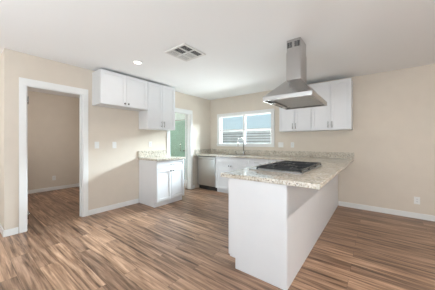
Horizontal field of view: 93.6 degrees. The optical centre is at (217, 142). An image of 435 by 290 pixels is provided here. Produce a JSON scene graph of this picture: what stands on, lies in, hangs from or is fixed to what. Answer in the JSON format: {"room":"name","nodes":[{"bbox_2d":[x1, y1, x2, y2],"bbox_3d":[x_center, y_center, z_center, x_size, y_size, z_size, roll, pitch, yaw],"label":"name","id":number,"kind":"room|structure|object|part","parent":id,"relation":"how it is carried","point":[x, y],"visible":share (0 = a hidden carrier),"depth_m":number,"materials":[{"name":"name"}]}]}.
{"room":"kitchen","nodes":[
{"label":"kitchen","id":0,"kind":"room"},
{"bbox_2d":[0,52,2,226],"bbox_3d":[-3.832,0.006,3.551,2.580,2.440,0.120,0,0,38],"label":"wall","id":1,"kind":"structure","parent":0,"point":[1,55],"depth_m":2.80,"materials":[{"name":"beige paint"}]},
{"bbox_2d":[0,224,4,236],"bbox_3d":[-3.820,1.182,3.457,2.714,0.088,0.014,0,0,38],"label":"baseboard","id":2,"kind":"structure","parent":1,"relation":"attached to","point":[2,231],"depth_m":2.66,"materials":[{"name":"white wood"}]},
{"bbox_2d":[28,91,78,189],"bbox_3d":[-4.593,0.006,4.838,0.200,2.440,7.100,0,0,38],"label":"wall","id":3,"kind":"structure","parent":0,"point":[53,120],"depth_m":5.19,"materials":[{"name":"beige paint"}]},
{"bbox_2d":[28,183,78,193],"bbox_3d":[-4.260,1.182,5.092,0.014,0.088,1.790,0,0,38],"label":"baseboard","id":4,"kind":"structure","parent":3,"relation":"attached to","point":[77,184],"depth_m":5.18,"materials":[{"name":"white wood"}]},
{"bbox_2d":[3,48,209,232],"bbox_3d":[-1.527,0.006,4.321,0.120,2.440,4.160,0,0,38],"label":"wall","id":5,"kind":"structure","parent":0,"point":[113,173],"depth_m":3.55,"materials":[{"name":"beige paint"}]},
{"bbox_2d":[4,227,17,236],"bbox_3d":[-2.709,1.182,2.687,0.014,0.088,0.130,0,0,38],"label":"baseboard","id":6,"kind":"structure","parent":5,"relation":"attached to","point":[13,231],"depth_m":2.68,"materials":[{"name":"white wood"}]},
{"bbox_2d":[19,77,87,232],"bbox_3d":[-2.462,0.177,3.113,0.154,2.098,0.835,0,0,38],"label":"door frame","id":7,"kind":"structure","parent":5,"relation":"in","point":[24,83],"depth_m":2.90,"materials":[{"name":"white wood"}]},
{"bbox_2d":[88,199,138,215],"bbox_3d":[-1.873,1.182,3.764,0.014,0.088,0.914,0,0,38],"label":"baseboard","id":8,"kind":"structure","parent":5,"relation":"attached to","point":[122,204],"depth_m":3.71,"materials":[{"name":"white wood"}]},
{"bbox_2d":[92,69,147,110],"bbox_3d":[-1.718,-0.896,3.682,0.358,0.555,0.853,0,0,38],"label":"upper cabinet","id":9,"kind":"object","parent":5,"relation":"attached to","point":[110,89],"visible":1,"depth_m":3.50,"materials":[{"name":"white paint"}]},
{"bbox_3d":[-1.738,-0.896,3.429,0.020,0.549,0.422,0,0,38],"label":"door","id":10,"kind":"part","parent":9,"relation":"part of","materials":[{"name":"white paint"}]},
{"bbox_3d":[-1.478,-0.896,3.765,0.020,0.549,0.422,0,0,38],"label":"door","id":11,"kind":"part","parent":9,"relation":"part of","materials":[{"name":"white paint"}]},
{"bbox_2d":[138,150,166,157],"bbox_3d":[-1.379,0.246,4.396,0.020,0.131,0.710,0,0,38],"label":"backsplash","id":12,"kind":"structure","parent":5,"relation":"attached to","point":[153,153],"depth_m":4.37,"materials":[{"name":"stone"}]},
{"bbox_2d":[139,81,174,130],"bbox_3d":[-1.246,-0.717,4.288,0.362,0.915,0.675,0,0,38],"label":"upper cabinet","id":13,"kind":"object","parent":5,"relation":"attached to","point":[160,114],"visible":0.98,"depth_m":4.15,"materials":[{"name":"white paint"}]},
{"bbox_3d":[-1.241,-0.717,4.071,0.020,0.909,0.332,0,0,38],"label":"door","id":14,"kind":"part","parent":13,"relation":"part of","materials":[{"name":"white paint"}]},
{"bbox_3d":[-1.034,-0.717,4.337,0.020,0.909,0.332,0,0,38],"label":"door","id":15,"kind":"part","parent":13,"relation":"part of","materials":[{"name":"white paint"}]},
{"bbox_2d":[167,108,192,188],"bbox_3d":[-0.961,0.202,5.050,0.152,2.048,0.823,0,0,38],"label":"door frame","id":16,"kind":"structure","parent":5,"relation":"in","point":[189,113],"depth_m":5.30,"materials":[{"name":"white wood"}]},
{"bbox_2d":[183,114,186,187],"bbox_3d":[-0.875,0.245,5.646,0.164,1.938,0.600,0,0,-9],"label":"door leaf","id":17,"kind":"structure","parent":16,"relation":"attached to","point":[185,150],"depth_m":5.35,"materials":[{"name":"white wood"}]},
{"bbox_2d":[0,0,434,99],"bbox_3d":[-0.596,-1.264,1.751,10.300,0.100,7.320,0,0,38],"label":"ceiling","id":18,"kind":"structure","parent":0,"point":[243,42],"depth_m":2.35,"materials":[{"name":"white paint"}]},
{"bbox_2d":[132,60,142,63],"bbox_3d":[-1.212,-1.208,3.102,0.148,0.011,0.148,0,0,38],"label":"recessed light","id":19,"kind":"object","parent":18,"relation":"in","point":[134,61],"visible":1,"depth_m":3.09,"materials":[{"name":"white plastic"}]},
{"bbox_2d":[164,43,205,61],"bbox_3d":[-0.436,-1.206,2.773,0.390,0.016,0.400,0,0,38],"label":"ceiling vent","id":20,"kind":"object","parent":18,"relation":"in","point":[184,52],"visible":1,"depth_m":2.76,"materials":[{"name":"white metal"}]},
{"bbox_2d":[263,37,326,109],"bbox_3d":[0.960,-0.833,2.475,0.528,0.760,0.770,0,0,38],"label":"range hood","id":21,"kind":"object","parent":18,"relation":"hanging from","point":[294,93],"visible":1,"depth_m":2.37,"materials":[{"name":"silver metal"}]},
{"bbox_3d":[0.786,-0.476,2.610,0.061,0.036,0.450,0,0,38],"label":"control panel","id":22,"kind":"part","parent":21,"relation":"part of","materials":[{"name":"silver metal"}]},
{"bbox_2d":[0,183,434,289],"bbox_3d":[-0.596,1.276,1.751,10.300,0.100,7.320,0,0,38],"label":"floor","id":23,"kind":"structure","parent":0,"point":[183,244],"depth_m":2.33,"materials":[{"name":"brown wood"}]},
{"bbox_2d":[139,159,183,207],"bbox_3d":[-1.131,0.789,4.217,0.632,0.874,0.685,0,0,38],"label":"base cabinet","id":24,"kind":"object","parent":23,"relation":"on","point":[161,183],"visible":0.99,"depth_m":3.98,"materials":[{"name":"white paint"}]},
{"bbox_2d":[138,150,185,160],"bbox_3d":[-1.134,0.266,4.215,0.629,0.170,0.725,0,0,38],"label":"countertop","id":25,"kind":"structure","parent":24,"relation":"on","point":[155,155],"depth_m":4.20,"materials":[{"name":"stone"}]},
{"bbox_3d":[-1.020,0.818,3.915,0.020,0.604,0.338,0,0,38],"label":"door","id":26,"kind":"part","parent":24,"relation":"part of","materials":[{"name":"white paint"}]},
{"bbox_3d":[-0.916,0.438,4.050,0.020,0.148,0.679,0,0,38],"label":"drawer","id":27,"kind":"part","parent":24,"relation":"part of","materials":[{"name":"white paint"}]},
{"bbox_3d":[-0.811,0.818,4.185,0.020,0.604,0.338,0,0,38],"label":"door","id":28,"kind":"part","parent":24,"relation":"part of","materials":[{"name":"white paint"}]},
{"bbox_2d":[198,156,216,190],"bbox_3d":[-0.121,0.791,5.445,0.600,0.870,0.653,0,0,38],"label":"dishwasher","id":29,"kind":"object","parent":23,"relation":"on","point":[206,164],"visible":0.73,"depth_m":5.21,"materials":[{"name":"silver metal"}]},
{"bbox_2d":[215,157,246,192],"bbox_3d":[0.475,0.789,4.989,0.880,0.874,0.648,0,0,38],"label":"base cabinet","id":30,"kind":"object","parent":23,"relation":"on","point":[222,164],"visible":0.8,"depth_m":4.87,"materials":[{"name":"white paint"}]},
{"bbox_3d":[0.127,0.818,4.899,0.435,0.604,0.020,0,0,38],"label":"door","id":31,"kind":"part","parent":30,"relation":"part of","materials":[{"name":"white paint"}]},
{"bbox_3d":[0.301,0.438,4.765,0.874,0.148,0.020,0,0,38],"label":"drawer","id":32,"kind":"part","parent":30,"relation":"part of","materials":[{"name":"white paint"}]},
{"bbox_3d":[0.474,0.818,4.630,0.435,0.604,0.020,0,0,38],"label":"door","id":33,"kind":"part","parent":30,"relation":"part of","materials":[{"name":"white paint"}]},
{"bbox_2d":[247,158,268,167],"bbox_3d":[1.020,0.789,4.564,0.500,0.874,0.652,0,0,38],"label":"base cabinet","id":34,"kind":"object","parent":23,"relation":"on","point":[251,162],"visible":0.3,"depth_m":4.36,"materials":[{"name":"white paint"}]},
{"bbox_2d":[229,174,337,289],"bbox_3d":[1.204,0.789,3.007,0.626,0.874,2.881,0,0,38],"label":"base cabinet","id":35,"kind":"object","parent":23,"relation":"on","point":[274,228],"visible":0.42,"depth_m":1.88,"materials":[{"name":"white paint"}]},
{"bbox_3d":[0.253,0.742,2.226,0.020,0.756,0.441,0,0,38],"label":"door","id":36,"kind":"part","parent":35,"relation":"part of","materials":[{"name":"white paint"}]},
{"bbox_3d":[0.350,0.789,1.858,0.564,0.874,0.018,0,0,38],"label":"gable panel","id":37,"kind":"part","parent":35,"relation":"part of","materials":[{"name":"white paint"}]},
{"bbox_2d":[195,149,353,189],"bbox_3d":[0.279,0.274,3.714,3.475,0.156,2.904,0,0,38],"label":"countertop","id":38,"kind":"structure","parent":35,"relation":"on","point":[333,163],"depth_m":2.72,"materials":[{"name":"stone"}]},
{"bbox_2d":[237,137,245,154],"bbox_3d":[0.588,0.091,5.110,0.249,0.442,0.098,0,0,-19],"label":"faucet","id":39,"kind":"object","parent":38,"relation":"on","point":[239,137],"visible":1,"depth_m":5.13,"materials":[{"name":"silver metal"}]},
{"bbox_2d":[250,161,321,173],"bbox_3d":[0.873,0.289,2.511,0.580,0.046,0.920,0,0,38],"label":"cooktop","id":40,"kind":"object","parent":38,"relation":"in","point":[295,167],"visible":1,"depth_m":2.30,"materials":[{"name":"black metal"}]},
{"bbox_3d":[1.450,0.789,2.828,0.018,0.874,2.862,0,0,38],"label":"panel","id":41,"kind":"part","parent":35,"relation":"part of","materials":[{"name":"white paint"}]},
{"bbox_2d":[170,64,434,215],"bbox_3d":[1.601,0.006,4.585,10.300,2.440,0.150,0,0,38],"label":"wall","id":42,"kind":"structure","parent":0,"point":[391,140],"depth_m":3.56,"materials":[{"name":"beige paint"}]},
{"bbox_2d":[217,109,274,146],"bbox_3d":[0.674,-0.332,5.274,1.680,0.895,0.135,0,0,38],"label":"window","id":43,"kind":"structure","parent":42,"relation":"in","point":[265,111],"depth_m":5.26,"materials":[{"name":"white plastic"}]},
{"bbox_3d":[0.392,-0.324,5.537,0.726,0.724,0.035,0,0,38],"label":"sash","id":44,"kind":"part","parent":43,"relation":"part of","materials":[{"name":"clear glass"}]},
{"bbox_3d":[1.003,-0.324,5.064,0.716,0.724,0.035,0,0,38],"label":"sash","id":45,"kind":"part","parent":43,"relation":"part of","materials":[{"name":"clear glass"}]},
{"bbox_2d":[211,149,353,158],"bbox_3d":[1.171,0.254,4.847,3.454,0.116,0.020,0,0,38],"label":"backsplash","id":46,"kind":"structure","parent":42,"relation":"attached to","point":[346,155],"depth_m":4.48,"materials":[{"name":"stone"}]},
{"bbox_2d":[279,84,310,131],"bbox_3d":[1.649,-0.674,4.267,0.635,0.900,0.352,0,0,38],"label":"upper cabinet","id":47,"kind":"object","parent":42,"relation":"attached to","point":[292,120],"visible":0.53,"depth_m":4.15,"materials":[{"name":"white paint"}]},
{"bbox_3d":[1.442,-0.674,4.259,0.312,0.894,0.020,0,0,38],"label":"door","id":48,"kind":"part","parent":47,"relation":"part of","materials":[{"name":"white paint"}]},
{"bbox_3d":[1.693,-0.674,4.065,0.312,0.894,0.020,0,0,38],"label":"door","id":49,"kind":"part","parent":47,"relation":"part of","materials":[{"name":"white paint"}]},
{"bbox_2d":[311,78,352,130],"bbox_3d":[2.160,-0.674,3.870,0.655,0.900,0.352,0,0,38],"label":"upper cabinet","id":50,"kind":"object","parent":42,"relation":"attached to","point":[337,115],"visible":0.99,"depth_m":3.73,"materials":[{"name":"white paint"}]},
{"bbox_3d":[1.950,-0.674,3.866,0.322,0.894,0.020,0,0,38],"label":"door","id":51,"kind":"part","parent":50,"relation":"part of","materials":[{"name":"white paint"}]},
{"bbox_3d":[2.208,-0.674,3.666,0.322,0.894,0.020,0,0,38],"label":"door","id":52,"kind":"part","parent":50,"relation":"part of","materials":[{"name":"white paint"}]},
{"bbox_2d":[338,201,434,220],"bbox_3d":[3.949,1.182,2.699,4.078,0.088,0.014,0,0,38],"label":"baseboard","id":53,"kind":"structure","parent":42,"relation":"attached to","point":[340,203],"depth_m":3.49,"materials":[{"name":"white wood"}]},
{"bbox_2d":[414,197,419,203],"bbox_3d":[3.202,0.938,3.280,0.072,0.116,0.010,0,0,38],"label":"power outlet","id":54,"kind":"object","parent":42,"relation":"attached to","point":[416,199],"visible":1,"depth_m":3.28,"materials":[{"name":"white plastic"}]},
{"label":"outside","id":55,"kind":"structure","parent":0,"visible":0},
{"bbox_3d":[3.943,1.476,12.910,26.000,0.200,15.880,0,0,38],"label":"ground","id":56,"kind":"structure","parent":55,"visible":0},
{"bbox_2d":[222,129,270,143],"bbox_3d":[-0.145,0.399,11.227,11.600,1.955,0.130,0,0,38],"label":"fence","id":57,"kind":"object","parent":56,"relation":"on","point":[252,136],"visible":0.02,"depth_m":9.86,"materials":[{"name":"white wood"}]},
{"bbox_3d":[-0.154,-0.551,11.216,11.600,0.055,0.100,0,0,38],"label":"rail","id":58,"kind":"part","parent":57,"relation":"part of","materials":[{"name":"white wood"}]}
]}

